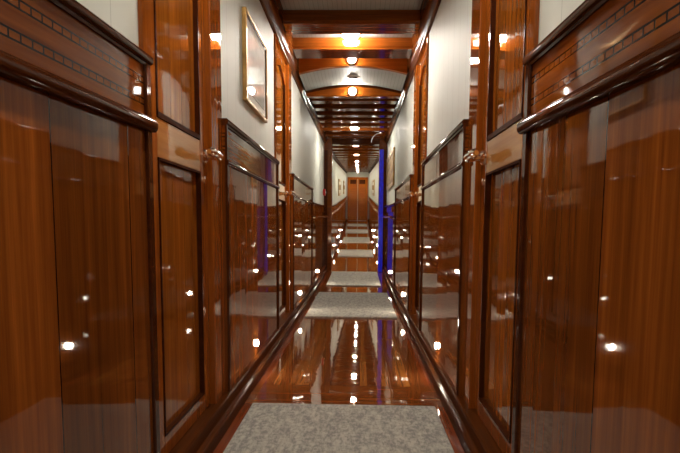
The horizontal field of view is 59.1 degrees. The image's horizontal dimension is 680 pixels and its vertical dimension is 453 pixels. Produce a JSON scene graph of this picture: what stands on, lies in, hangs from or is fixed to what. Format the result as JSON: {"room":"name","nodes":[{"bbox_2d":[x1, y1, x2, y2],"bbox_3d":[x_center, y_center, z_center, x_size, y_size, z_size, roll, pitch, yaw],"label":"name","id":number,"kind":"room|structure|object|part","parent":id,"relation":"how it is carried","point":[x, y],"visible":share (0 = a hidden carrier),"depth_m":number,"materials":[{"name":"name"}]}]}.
{"room":"ship interior","nodes":[
{"label":"ship interior","id":0,"kind":"room"},
{"bbox_2d":[77,0,345,204],"bbox_3d":[-0.204,-1.353,11.836,0.059,3.048,28.200,1,6,2],"label":"wall","id":1,"kind":"structure","parent":0,"point":[234,108],"depth_m":3.15,"materials":[{"name":"white paint"}]},
{"bbox_2d":[242,7,267,122],"bbox_3d":[-0.440,-0.815,3.148,0.022,0.497,0.640,1,6,2],"label":"framed picture","id":2,"kind":"object","parent":1,"relation":"attached to","point":[254,49],"visible":1,"depth_m":3.07},
{"bbox_2d":[247,25,264,110],"bbox_3d":[-0.444,-0.815,3.148,0.013,0.367,0.522,1,6,2],"label":"print","id":3,"kind":"object","parent":2,"relation":"attached to","point":[255,43],"depth_m":3.12},
{"bbox_2d":[338,179,340,195],"bbox_3d":[-0.003,-1.110,17.036,0.022,0.526,1.700,1,6,2],"label":"framed picture","id":4,"kind":"object","parent":1,"relation":"attached to","point":[339,182],"visible":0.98,"depth_m":16.64,"materials":[{"name":"beige paper"}]},
{"bbox_2d":[324,139,386,270],"bbox_3d":[0.244,-0.368,9.616,1.112,2.210,0.230,1,6,2],"label":"doorway","id":5,"kind":"structure","parent":1,"relation":"in","point":[328,146],"depth_m":9.49,"materials":[{"name":"brown wood"}]},
{"bbox_3d":[-0.219,-0.373,9.642,0.184,2.210,0.208,1,6,2],"label":"post","id":6,"kind":"part","parent":5,"relation":"part of","materials":[{"name":"brown wood"}]},
{"bbox_2d":[378,150,383,271],"bbox_3d":[0.644,-0.240,9.507,0.072,1.945,0.028,1,6,2],"label":"light strip","id":7,"kind":"object","parent":5,"relation":"attached to","point":[381,152],"visible":0.98,"depth_m":9.49,"materials":[{"name":"blue plastic"}]},
{"bbox_3d":[0.708,-0.365,9.613,0.184,2.210,0.208,1,6,2],"label":"post","id":8,"kind":"part","parent":5,"relation":"part of","materials":[{"name":"brown wood"}]},
{"bbox_2d":[213,221,464,452],"bbox_3d":[0.312,0.308,11.994,1.200,1.988,28.200,1,6,2],"label":"floor","id":9,"kind":"structure","parent":0,"point":[350,361],"depth_m":3.45,"materials":[{"name":"brown wood"}]},
{"bbox_2d":[223,403,453,452],"bbox_3d":[-0.035,0.784,1.054,0.800,0.339,3.130,1,6,2],"label":"carpet runner","id":10,"kind":"object","parent":9,"relation":"on","point":[266,427],"visible":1,"depth_m":2.30,"materials":[{"name":"grey carpet"}]},
{"bbox_2d":[305,292,396,318],"bbox_3d":[0.123,0.779,6.089,0.800,0.190,1.810,1,6,2],"label":"carpet runner","id":11,"kind":"object","parent":9,"relation":"on","point":[325,304],"visible":1,"depth_m":5.85,"materials":[{"name":"grey carpet"}]},
{"bbox_2d":[326,271,380,286],"bbox_3d":[0.203,0.743,8.633,0.710,0.160,1.820,1,6,2],"label":"carpet runner","id":12,"kind":"object","parent":9,"relation":"on","point":[337,278],"visible":1,"depth_m":8.44,"materials":[{"name":"grey carpet"}]},
{"bbox_2d":[337,249,373,256],"bbox_3d":[0.343,0.578,13.062,0.740,0.094,1.570,1,6,2],"label":"carpet runner","id":13,"kind":"object","parent":9,"relation":"on","point":[343,252],"visible":1,"depth_m":12.93,"materials":[{"name":"grey carpet"}]},
{"bbox_2d":[342,237,369,242],"bbox_3d":[0.453,0.367,16.522,0.740,0.078,1.700,1,6,2],"label":"carpet runner","id":14,"kind":"object","parent":9,"relation":"on","point":[345,239],"visible":1,"depth_m":16.28,"materials":[{"name":"grey carpet"}]},
{"bbox_2d":[345,229,367,232],"bbox_3d":[0.555,0.157,19.741,0.740,0.072,1.550,1,6,2],"label":"carpet runner","id":15,"kind":"object","parent":9,"relation":"on","point":[347,230],"visible":1,"depth_m":19.59,"materials":[{"name":"grey carpet"}]},
{"bbox_2d":[347,224,366,225],"bbox_3d":[0.660,-0.059,23.035,0.740,0.064,1.350,1,6,2],"label":"carpet runner","id":16,"kind":"object","parent":9,"relation":"on","point":[348,224],"visible":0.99,"depth_m":22.66,"materials":[{"name":"grey carpet"}]},
{"bbox_2d":[280,0,421,37],"bbox_3d":[0.326,-1.945,11.757,1.200,1.968,28.200,1,6,2],"label":"ceiling","id":17,"kind":"structure","parent":0,"point":[286,4],"depth_m":3.79,"materials":[{"name":"white paint"}]},
{"bbox_2d":[340,34,360,40],"bbox_3d":[0.077,-1.365,4.291,0.174,0.072,0.174,1,6,2],"label":"ceiling lamp","id":18,"kind":"object","parent":17,"relation":"attached to","point":[349,37],"visible":0.55,"depth_m":4.26,"materials":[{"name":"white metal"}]},
{"bbox_2d":[283,10,419,33],"bbox_3d":[0.077,-1.353,3.970,0.884,0.112,0.220,1,6,2],"label":"ceiling beam","id":19,"kind":"structure","parent":17,"relation":"attached to","point":[294,21],"depth_m":3.87,"materials":[{"name":"brown wood"}]},
{"bbox_2d":[293,37,411,58],"bbox_3d":[0.095,-1.354,4.553,0.884,0.113,0.260,1,6,2],"label":"ceiling beam","id":20,"kind":"structure","parent":17,"relation":"attached to","point":[362,47],"depth_m":4.43,"materials":[{"name":"brown wood"}]},
{"bbox_2d":[299,58,406,74],"bbox_3d":[0.106,-1.351,4.915,0.884,0.208,0.060,1,6,2],"label":"ceiling beam","id":21,"kind":"structure","parent":17,"relation":"attached to","point":[307,65],"depth_m":4.89,"materials":[{"name":"brown wood"}]},
{"bbox_2d":[346,58,356,64],"bbox_3d":[0.095,-1.357,4.870,0.090,0.090,0.032,1,6,2],"label":"lamp","id":22,"kind":"object","parent":21,"relation":"attached to","point":[351,61],"visible":0.57,"depth_m":4.87,"materials":[{"name":"white glass"}]},
{"bbox_2d":[348,58,355,62],"bbox_3d":[0.095,-1.357,4.864,0.068,0.066,0.020,1,6,2],"label":"diffuser","id":23,"kind":"object","parent":22,"relation":"attached to","point":[350,60],"depth_m":4.86,"materials":[{"name":"white"}]},
{"bbox_2d":[306,87,400,98],"bbox_3d":[0.128,-1.331,5.611,0.884,0.254,0.100,1,6,2],"label":"ceiling beam","id":24,"kind":"structure","parent":17,"relation":"attached to","point":[367,93],"depth_m":5.57,"materials":[{"name":"brown wood"}]},
{"bbox_2d":[348,87,356,96],"bbox_3d":[0.115,-1.251,5.555,0.090,0.090,0.032,1,6,2],"label":"lamp","id":25,"kind":"object","parent":24,"relation":"attached to","point":[352,91],"visible":1,"depth_m":5.55,"materials":[{"name":"white glass"}]},
{"bbox_2d":[349,88,355,94],"bbox_3d":[0.115,-1.251,5.549,0.068,0.066,0.020,1,6,2],"label":"diffuser","id":26,"kind":"object","parent":25,"relation":"attached to","point":[352,91],"depth_m":5.54,"materials":[{"name":"white"}]},
{"bbox_2d":[311,98,396,103],"bbox_3d":[0.149,-1.351,6.277,0.884,0.120,0.170,1,6,2],"label":"ceiling beam","id":27,"kind":"structure","parent":17,"relation":"attached to","point":[314,100],"depth_m":6.22,"materials":[{"name":"brown wood"}]},
{"bbox_2d":[314,104,394,110],"bbox_3d":[0.162,-1.355,6.699,0.884,0.120,0.170,1,6,2],"label":"ceiling beam","id":28,"kind":"structure","parent":17,"relation":"attached to","point":[318,107],"depth_m":6.62,"materials":[{"name":"brown wood"}]},
{"bbox_2d":[317,111,391,117],"bbox_3d":[0.175,-1.361,7.120,0.884,0.120,0.170,1,6,2],"label":"ceiling beam","id":29,"kind":"structure","parent":17,"relation":"attached to","point":[376,114],"depth_m":7.05,"materials":[{"name":"brown wood"}]},
{"bbox_2d":[319,117,390,122],"bbox_3d":[0.189,-1.367,7.541,0.884,0.119,0.170,1,6,2],"label":"ceiling beam","id":30,"kind":"structure","parent":17,"relation":"attached to","point":[321,119],"depth_m":7.47,"materials":[{"name":"brown wood"}]},
{"bbox_2d":[323,128,386,131],"bbox_3d":[0.215,-1.384,8.384,0.884,0.118,0.170,1,6,2],"label":"ceiling beam","id":31,"kind":"structure","parent":17,"relation":"attached to","point":[324,129],"depth_m":8.31,"materials":[{"name":"brown wood"}]},
{"bbox_2d":[322,123,388,127],"bbox_3d":[0.202,-1.375,7.963,0.884,0.119,0.170,1,6,2],"label":"ceiling beam","id":32,"kind":"structure","parent":17,"relation":"attached to","point":[324,125],"depth_m":7.89,"materials":[{"name":"brown wood"}]},
{"bbox_2d":[349,126,359,129],"bbox_3d":[0.191,-1.304,7.965,0.154,0.050,0.154,1,6,2],"label":"ceiling lamp","id":33,"kind":"object","parent":32,"relation":"attached to","point":[351,127],"visible":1,"depth_m":7.92,"materials":[{"name":"white glass"}]},
{"bbox_2d":[326,132,384,136],"bbox_3d":[0.233,-1.398,8.955,0.884,0.116,0.150,1,6,2],"label":"ceiling beam","id":34,"kind":"structure","parent":17,"relation":"attached to","point":[328,134],"depth_m":8.89,"materials":[{"name":"brown wood"}]},
{"bbox_2d":[333,146,378,148],"bbox_3d":[0.290,-1.452,10.774,0.884,0.128,0.200,1,6,2],"label":"ceiling beam","id":35,"kind":"structure","parent":17,"relation":"attached to","point":[334,147],"depth_m":10.68,"materials":[{"name":"brown wood"}]},
{"bbox_2d":[333,149,378,151],"bbox_3d":[0.310,-1.476,11.394,0.884,0.127,0.200,1,6,2],"label":"ceiling beam","id":36,"kind":"structure","parent":17,"relation":"attached to","point":[334,150],"depth_m":11.30,"materials":[{"name":"brown wood"}]},
{"bbox_2d":[327,137,384,138],"bbox_3d":[0.242,-1.406,9.256,0.884,0.116,0.150,1,6,2],"label":"ceiling beam","id":37,"kind":"structure","parent":17,"relation":"attached to","point":[327,137],"depth_m":9.20,"materials":[{"name":"brown wood"}]},
{"bbox_2d":[334,152,378,154],"bbox_3d":[0.330,-1.504,12.014,0.884,0.126,0.200,1,6,2],"label":"ceiling beam","id":38,"kind":"structure","parent":17,"relation":"attached to","point":[335,153],"depth_m":11.93,"materials":[{"name":"brown wood"}]},
{"bbox_2d":[335,155,377,156],"bbox_3d":[0.349,-1.534,12.634,0.884,0.125,0.200,1,6,2],"label":"ceiling beam","id":39,"kind":"structure","parent":17,"relation":"attached to","point":[335,155],"depth_m":12.56,"materials":[{"name":"brown wood"}]},
{"bbox_2d":[338,160,374,160],"bbox_3d":[0.408,-1.639,14.492,0.884,0.123,0.200,1,6,2],"label":"ceiling beam","id":40,"kind":"structure","parent":17,"relation":"attached to","point":[338,160],"depth_m":14.41,"materials":[{"name":"brown wood"}]},
{"bbox_2d":[338,158,375,159],"bbox_3d":[0.389,-1.602,13.873,0.884,0.124,0.200,1,6,2],"label":"ceiling beam","id":41,"kind":"structure","parent":17,"relation":"attached to","point":[338,158],"depth_m":13.78,"materials":[{"name":"brown wood"}]},
{"bbox_2d":[341,164,372,164],"bbox_3d":[0.487,-1.801,16.968,0.884,0.122,0.200,1,6,2],"label":"ceiling beam","id":42,"kind":"structure","parent":17,"relation":"attached to","point":[341,164],"depth_m":16.88,"materials":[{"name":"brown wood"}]},
{"bbox_2d":[337,157,376,158],"bbox_3d":[0.369,-1.567,13.254,0.884,0.124,0.200,1,6,2],"label":"ceiling beam","id":43,"kind":"structure","parent":17,"relation":"attached to","point":[337,157],"depth_m":13.17,"materials":[{"name":"brown wood"}]},
{"bbox_2d":[340,162,373,162],"bbox_3d":[0.448,-1.720,15.730,0.884,0.122,0.200,1,6,2],"label":"ceiling beam","id":44,"kind":"structure","parent":17,"relation":"attached to","point":[340,162],"depth_m":15.64,"materials":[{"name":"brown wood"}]},
{"bbox_2d":[341,163,372,163],"bbox_3d":[0.468,-1.760,16.349,0.884,0.122,0.200,1,6,2],"label":"ceiling beam","id":45,"kind":"structure","parent":17,"relation":"attached to","point":[341,163],"depth_m":16.26,"materials":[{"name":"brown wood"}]},
{"bbox_2d":[342,165,371,165],"bbox_3d":[0.507,-1.841,17.587,0.884,0.122,0.200,1,6,2],"label":"ceiling beam","id":46,"kind":"structure","parent":17,"relation":"attached to","point":[342,165],"depth_m":17.50,"materials":[{"name":"brown wood"}]},
{"bbox_2d":[300,67,405,90],"bbox_3d":[0.116,-1.295,5.242,0.884,0.154,0.640,1,6,2],"label":"ceiling","id":47,"kind":"structure","parent":0,"point":[337,76],"depth_m":5.22,"materials":[{"name":"white paint"}]},
{"bbox_2d":[306,85,400,93],"bbox_3d":[0.126,-1.271,5.554,0.884,0.080,0.025,1,6,2],"label":"rim","id":48,"kind":"object","parent":47,"relation":"attached to","point":[336,86],"visible":1,"depth_m":5.54,"materials":[{"name":"brown wood"}]},
{"bbox_2d":[347,75,359,79],"bbox_3d":[0.116,-1.308,5.251,0.124,0.040,0.123,1,6,2],"label":"smoke detector","id":49,"kind":"object","parent":47,"relation":"attached to","point":[351,77],"visible":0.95,"depth_m":5.22,"materials":[{"name":"white plastic"}]},
{"bbox_2d":[346,172,368,220],"bbox_3d":[0.766,-1.373,26.028,1.240,2.248,0.080,1,6,2],"label":"wall","id":50,"kind":"structure","parent":0,"point":[349,174],"depth_m":25.91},
{"bbox_2d":[347,177,367,220],"bbox_3d":[0.762,-1.186,25.944,0.880,1.888,0.125,1,6,2],"label":"door","id":51,"kind":"structure","parent":50,"relation":"in","point":[357,186],"depth_m":25.94,"materials":[{"name":"brown wood"}]},
{"bbox_3d":[0.566,-1.159,25.952,0.379,1.806,0.012,1,6,2],"label":"frame","id":52,"kind":"part","parent":51,"relation":"part of","materials":[{"name":"brown wood"}]},
{"bbox_3d":[0.957,-1.155,25.940,0.379,1.806,0.012,1,6,2],"label":"frame","id":53,"kind":"part","parent":51,"relation":"part of","materials":[{"name":"brown wood"}]},
{"bbox_2d":[369,0,584,204],"bbox_3d":[0.848,-1.343,11.803,0.059,3.048,28.200,1,6,2],"label":"wall","id":54,"kind":"structure","parent":0,"point":[450,32],"depth_m":3.09,"materials":[{"name":"white paint"}]},
{"bbox_2d":[372,179,374,195],"bbox_3d":[1.008,-1.183,18.253,0.022,0.561,2.600,1,6,2],"label":"framed picture","id":55,"kind":"object","parent":54,"relation":"attached to","point":[373,181],"visible":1,"depth_m":17.68,"materials":[{"name":"beige paper"}]},
{"bbox_2d":[386,147,394,189],"bbox_3d":[0.691,-0.763,8.248,0.022,0.611,1.700,1,6,2],"label":"framed picture","id":56,"kind":"object","parent":54,"relation":"attached to","point":[391,158],"visible":0.98,"depth_m":7.91,"materials":[{"name":"beige paper"}]},
{"bbox_2d":[387,154,392,185],"bbox_3d":[0.695,-0.763,8.247,0.013,0.486,1.584,1,6,2],"label":"print","id":57,"kind":"object","parent":56,"relation":"attached to","point":[390,158],"depth_m":8.16,"materials":[{"name":"brown paper"}]},
{"bbox_3d":[-0.268,-0.854,11.891,0.065,4.153,28.200,1,6,2],"label":"wall","id":58,"kind":"structure","parent":0,"visible":0},
{"bbox_2d":[0,0,160,452],"bbox_3d":[-0.575,0.170,-0.301,0.105,1.469,3.730,1,6,2],"label":"wainscot","id":59,"kind":"structure","parent":58,"relation":"attached to","point":[79,339],"depth_m":1.13,"materials":[{"name":"brown wood"}]},
{"bbox_3d":[-0.537,-0.224,-0.343,0.034,0.362,3.726,1,6,2],"label":"moulding","id":60,"kind":"part","parent":59,"relation":"part of","materials":[{"name":"brown wood"}]},
{"bbox_3d":[-0.545,-0.382,-0.359,0.036,0.357,3.726,1,6,2],"label":"moulding","id":61,"kind":"part","parent":59,"relation":"part of","materials":[{"name":"brown wood"}]},
{"bbox_2d":[137,0,225,452],"bbox_3d":[-0.489,-0.350,1.951,0.126,2.195,0.860,1,6,2],"label":"door","id":62,"kind":"structure","parent":58,"relation":"in","point":[182,38],"depth_m":2.01,"materials":[{"name":"brown wood"}]},
{"bbox_3d":[-0.529,-0.351,1.537,0.071,2.108,0.034,1,6,2],"label":"casing","id":63,"kind":"part","parent":62,"relation":"part of","materials":[{"name":"brown wood"}]},
{"bbox_3d":[-0.517,-0.250,1.895,0.030,0.158,0.446,1,6,2],"label":"rail","id":64,"kind":"part","parent":62,"relation":"part of","materials":[{"name":"brown wood"}]},
{"bbox_3d":[-0.526,-0.273,1.893,0.020,1.945,0.606,1,6,2],"label":"panel","id":65,"kind":"part","parent":62,"relation":"part of","materials":[{"name":"brown wood"}]},
{"bbox_3d":[-0.522,0.649,1.989,0.030,0.112,0.446,1,6,2],"label":"rail","id":66,"kind":"part","parent":62,"relation":"part of","materials":[{"name":"brown wood"}]},
{"bbox_3d":[-0.454,-0.255,2.110,0.065,0.048,0.141,1,6,2],"label":"handle lever","id":67,"kind":"part","parent":62,"relation":"part of","materials":[{"name":"silver metal"}]},
{"bbox_3d":[-0.506,-0.350,2.298,0.071,2.122,0.170,1,6,2],"label":"casing","id":68,"kind":"part","parent":62,"relation":"part of","materials":[{"name":"brown wood"}]},
{"bbox_2d":[222,118,279,391],"bbox_3d":[-0.469,0.139,3.214,0.096,1.305,1.550,1,6,2],"label":"wainscot","id":69,"kind":"structure","parent":58,"relation":"attached to","point":[251,187],"depth_m":2.90,"materials":[{"name":"brown wood"}]},
{"bbox_3d":[-0.435,-0.414,3.155,0.035,0.192,1.546,1,6,2],"label":"moulding","id":70,"kind":"part","parent":69,"relation":"part of","materials":[{"name":"brown wood"}]},
{"bbox_3d":[-0.432,-0.257,3.171,0.024,0.182,1.546,1,6,2],"label":"moulding","id":71,"kind":"part","parent":69,"relation":"part of","materials":[{"name":"brown wood"}]},
{"bbox_2d":[170,218,346,452],"bbox_3d":[-0.185,0.217,12.000,0.116,2.002,28.200,1,6,2],"label":"baseboard","id":72,"kind":"structure","parent":58,"relation":"attached to","point":[208,430],"depth_m":2.57,"materials":[{"name":"brown wood"}]},
{"bbox_2d":[274,34,294,319],"bbox_3d":[-0.412,-0.350,4.393,0.126,2.199,0.900,1,6,2],"label":"door","id":73,"kind":"structure","parent":58,"relation":"in","point":[282,151],"depth_m":4.54,"materials":[{"name":"brown wood"}]},
{"bbox_3d":[-0.454,-0.350,3.959,0.071,2.108,0.034,1,6,2],"label":"casing","id":74,"kind":"part","parent":73,"relation":"part of","materials":[{"name":"brown wood"}]},
{"bbox_3d":[-0.449,-0.273,4.335,0.020,1.949,0.646,1,6,2],"label":"panel","id":75,"kind":"part","parent":73,"relation":"part of","materials":[{"name":"brown wood"}]},
{"bbox_3d":[-0.435,-1.143,4.243,0.030,0.221,0.486,1,6,2],"label":"rail","id":76,"kind":"part","parent":73,"relation":"part of","materials":[{"name":"brown wood"}]},
{"bbox_3d":[-0.440,-0.249,4.337,0.030,0.162,0.486,1,6,2],"label":"rail","id":77,"kind":"part","parent":73,"relation":"part of","materials":[{"name":"brown wood"}]},
{"bbox_3d":[-0.446,0.650,4.431,0.030,0.116,0.486,1,6,2],"label":"rail","id":78,"kind":"part","parent":73,"relation":"part of","materials":[{"name":"brown wood"}]},
{"bbox_3d":[-0.429,-0.350,4.761,0.071,2.122,0.170,1,6,2],"label":"casing","id":79,"kind":"part","parent":73,"relation":"part of","materials":[{"name":"brown wood"}]},
{"bbox_3d":[-0.377,-0.255,4.572,0.065,0.048,0.141,1,6,2],"label":"handle lever","id":80,"kind":"part","parent":73,"relation":"part of","materials":[{"name":"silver metal"}]},
{"bbox_2d":[292,173,312,309],"bbox_3d":[-0.385,0.134,5.907,0.096,1.342,2.010,1,6,2],"label":"wainscot","id":81,"kind":"structure","parent":58,"relation":"attached to","point":[302,201],"depth_m":5.63,"materials":[{"name":"brown wood"}]},
{"bbox_3d":[-0.351,-0.419,5.847,0.035,0.229,2.006,1,6,2],"label":"moulding","id":82,"kind":"part","parent":81,"relation":"part of","materials":[{"name":"brown wood"}]},
{"bbox_3d":[-0.348,-0.262,5.864,0.024,0.220,2.006,1,6,2],"label":"moulding","id":83,"kind":"part","parent":81,"relation":"part of","materials":[{"name":"brown wood"}]},
{"bbox_2d":[259,0,346,173],"bbox_3d":[-0.172,-1.840,11.784,0.118,2.068,28.200,1,6,2],"label":"trim","id":84,"kind":"structure","parent":58,"relation":"attached to","point":[273,9],"depth_m":4.34,"materials":[{"name":"brown wood"}]},
{"bbox_2d":[313,202,326,282],"bbox_3d":[-0.308,0.179,8.253,0.103,1.208,2.650,1,6,2],"label":"wainscot","id":85,"kind":"structure","parent":58,"relation":"attached to","point":[318,209],"depth_m":8.00,"materials":[{"name":"brown wood"}]},
{"bbox_3d":[-0.275,-0.293,8.202,0.042,0.258,2.646,1,6,2],"label":"moulding","id":86,"kind":"part","parent":85,"relation":"part of","materials":[{"name":"brown wood"}]},
{"bbox_2d":[313,215,327,218],"bbox_3d":[-0.250,-0.140,8.217,0.060,0.237,2.410,1,6,2],"label":"handrail","id":87,"kind":"object","parent":85,"relation":"attached to","point":[317,216],"visible":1,"depth_m":7.59,"materials":[{"name":"brown wood"}]},
{"bbox_2d":[332,196,346,251],"bbox_3d":[-0.001,-0.341,17.931,0.103,1.714,16.280,1,6,2],"label":"wainscot","id":88,"kind":"structure","parent":58,"relation":"attached to","point":[339,218],"depth_m":15.59,"materials":[{"name":"brown wood"}]},
{"bbox_3d":[0.032,-0.813,17.881,0.042,0.763,16.276,1,6,2],"label":"moulding","id":89,"kind":"part","parent":88,"relation":"part of","materials":[{"name":"brown wood"}]},
{"bbox_3d":[0.906,-0.843,11.854,0.065,4.153,28.200,1,6,2],"label":"wall","id":90,"kind":"structure","parent":0,"visible":0},
{"bbox_2d":[368,196,377,248],"bbox_3d":[1.007,-0.332,17.900,0.103,1.714,16.280,1,6,2],"label":"wainscot","id":91,"kind":"structure","parent":90,"relation":"attached to","point":[372,216],"depth_m":16.50,"materials":[{"name":"brown wood"}]},
{"bbox_2d":[384,202,394,282],"bbox_3d":[0.700,0.189,8.221,0.103,1.208,2.650,1,6,2],"label":"wainscot","id":92,"kind":"structure","parent":90,"relation":"attached to","point":[389,209],"depth_m":8.01,"materials":[{"name":"brown wood"}]},
{"bbox_2d":[393,174,411,310],"bbox_3d":[0.631,0.143,5.875,0.096,1.342,2.010,1,6,2],"label":"wainscot","id":93,"kind":"structure","parent":90,"relation":"attached to","point":[402,218],"depth_m":5.57,"materials":[{"name":"brown wood"}]},
{"bbox_3d":[0.598,-0.253,5.834,0.024,0.220,2.006,1,6,2],"label":"moulding","id":94,"kind":"part","parent":93,"relation":"part of","materials":[{"name":"brown wood"}]},
{"bbox_3d":[0.604,-0.410,5.818,0.035,0.229,2.006,1,6,2],"label":"moulding","id":95,"kind":"part","parent":93,"relation":"part of","materials":[{"name":"brown wood"}]},
{"bbox_2d":[368,0,440,173],"bbox_3d":[0.822,-1.831,11.753,0.118,2.068,28.200,1,6,2],"label":"trim","id":96,"kind":"structure","parent":90,"relation":"attached to","point":[429,8],"depth_m":4.33,"materials":[{"name":"brown wood"}]},
{"bbox_2d":[407,33,428,320],"bbox_3d":[0.573,-0.341,4.362,0.126,2.199,0.900,1,6,2],"label":"door","id":97,"kind":"structure","parent":90,"relation":"in","point":[420,116],"depth_m":4.55,"materials":[{"name":"brown wood"}]},
{"bbox_3d":[0.547,-0.246,4.543,0.066,0.048,0.141,1,6,2],"label":"handle lever","id":98,"kind":"part","parent":97,"relation":"part of","materials":[{"name":"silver metal"}]},
{"bbox_3d":[0.612,-0.340,4.728,0.071,2.122,0.170,1,6,2],"label":"casing","id":99,"kind":"part","parent":97,"relation":"part of","materials":[{"name":"brown wood"}]},
{"bbox_3d":[0.590,0.660,4.399,0.030,0.116,0.486,1,6,2],"label":"rail","id":100,"kind":"part","parent":97,"relation":"part of","materials":[{"name":"brown wood"}]},
{"bbox_3d":[0.595,-0.239,4.305,0.030,0.162,0.486,1,6,2],"label":"rail","id":101,"kind":"part","parent":97,"relation":"part of","materials":[{"name":"silver metal"}]},
{"bbox_3d":[0.604,-0.263,4.302,0.020,1.949,0.646,1,6,2],"label":"panel","id":102,"kind":"part","parent":97,"relation":"part of","materials":[{"name":"brown wood"}]},
{"bbox_3d":[0.601,-1.133,4.211,0.030,0.221,0.486,1,6,2],"label":"rail","id":103,"kind":"part","parent":97,"relation":"part of","materials":[{"name":"brown wood"}]},
{"bbox_3d":[0.587,-0.340,3.926,0.071,2.108,0.034,1,6,2],"label":"casing","id":104,"kind":"part","parent":97,"relation":"part of","materials":[{"name":"brown wood"}]},
{"bbox_2d":[368,219,501,452],"bbox_3d":[0.810,0.226,11.969,0.116,2.002,28.200,1,6,2],"label":"baseboard","id":105,"kind":"structure","parent":90,"relation":"attached to","point":[473,436],"depth_m":2.58,"materials":[{"name":"brown wood"}]},
{"bbox_2d":[419,119,468,395],"bbox_3d":[0.546,0.148,3.182,0.096,1.305,1.550,1,6,2],"label":"wainscot","id":106,"kind":"structure","parent":90,"relation":"attached to","point":[444,170],"depth_m":2.86,"materials":[{"name":"brown wood"}]},
{"bbox_3d":[0.514,-0.248,3.141,0.024,0.182,1.546,1,6,2],"label":"moulding","id":107,"kind":"part","parent":106,"relation":"part of","materials":[{"name":"brown wood"}]},
{"bbox_3d":[0.519,-0.406,3.125,0.035,0.192,1.546,1,6,2],"label":"moulding","id":108,"kind":"part","parent":106,"relation":"part of","materials":[{"name":"brown wood"}]},
{"bbox_2d":[461,0,539,452],"bbox_3d":[0.496,-0.341,1.920,0.126,2.195,0.860,1,6,2],"label":"door","id":109,"kind":"structure","parent":90,"relation":"in","point":[503,32],"depth_m":2.01,"materials":[{"name":"brown wood"}]},
{"bbox_3d":[0.470,-0.246,2.081,0.066,0.048,0.141,1,6,2],"label":"handle lever","id":110,"kind":"part","parent":109,"relation":"part of","materials":[{"name":"silver metal"}]},
{"bbox_3d":[0.535,-0.341,2.266,0.071,2.122,0.170,1,6,2],"label":"casing","id":111,"kind":"part","parent":109,"relation":"part of","materials":[{"name":"brown wood"}]},
{"bbox_3d":[0.513,0.659,1.957,0.030,0.112,0.446,1,6,2],"label":"rail","id":112,"kind":"part","parent":109,"relation":"part of","materials":[{"name":"brown wood"}]},
{"bbox_3d":[0.528,-0.263,1.860,0.020,1.945,0.606,1,6,2],"label":"panel","id":113,"kind":"part","parent":109,"relation":"part of","materials":[{"name":"brown wood"}]},
{"bbox_3d":[0.519,-0.240,1.863,0.030,0.158,0.446,1,6,2],"label":"rail","id":114,"kind":"part","parent":109,"relation":"part of","materials":[{"name":"brown wood"}]},
{"bbox_3d":[0.511,-0.341,1.504,0.071,2.108,0.034,1,6,2],"label":"casing","id":115,"kind":"part","parent":109,"relation":"part of","materials":[{"name":"brown wood"}]},
{"bbox_2d":[511,0,679,452],"bbox_3d":[0.432,0.180,-0.332,0.105,1.469,3.730,1,6,2],"label":"wainscot","id":116,"kind":"structure","parent":90,"relation":"attached to","point":[597,361],"depth_m":1.02,"materials":[{"name":"brown wood"}]},
{"bbox_3d":[0.409,-0.373,-0.389,0.036,0.357,3.726,1,6,2],"label":"moulding","id":117,"kind":"part","parent":116,"relation":"part of","materials":[{"name":"brown wood"}]},
{"bbox_3d":[0.399,-0.216,-0.372,0.034,0.362,3.726,1,6,2],"label":"moulding","id":118,"kind":"part","parent":116,"relation":"part of","materials":[{"name":"brown wood"}]}
]}

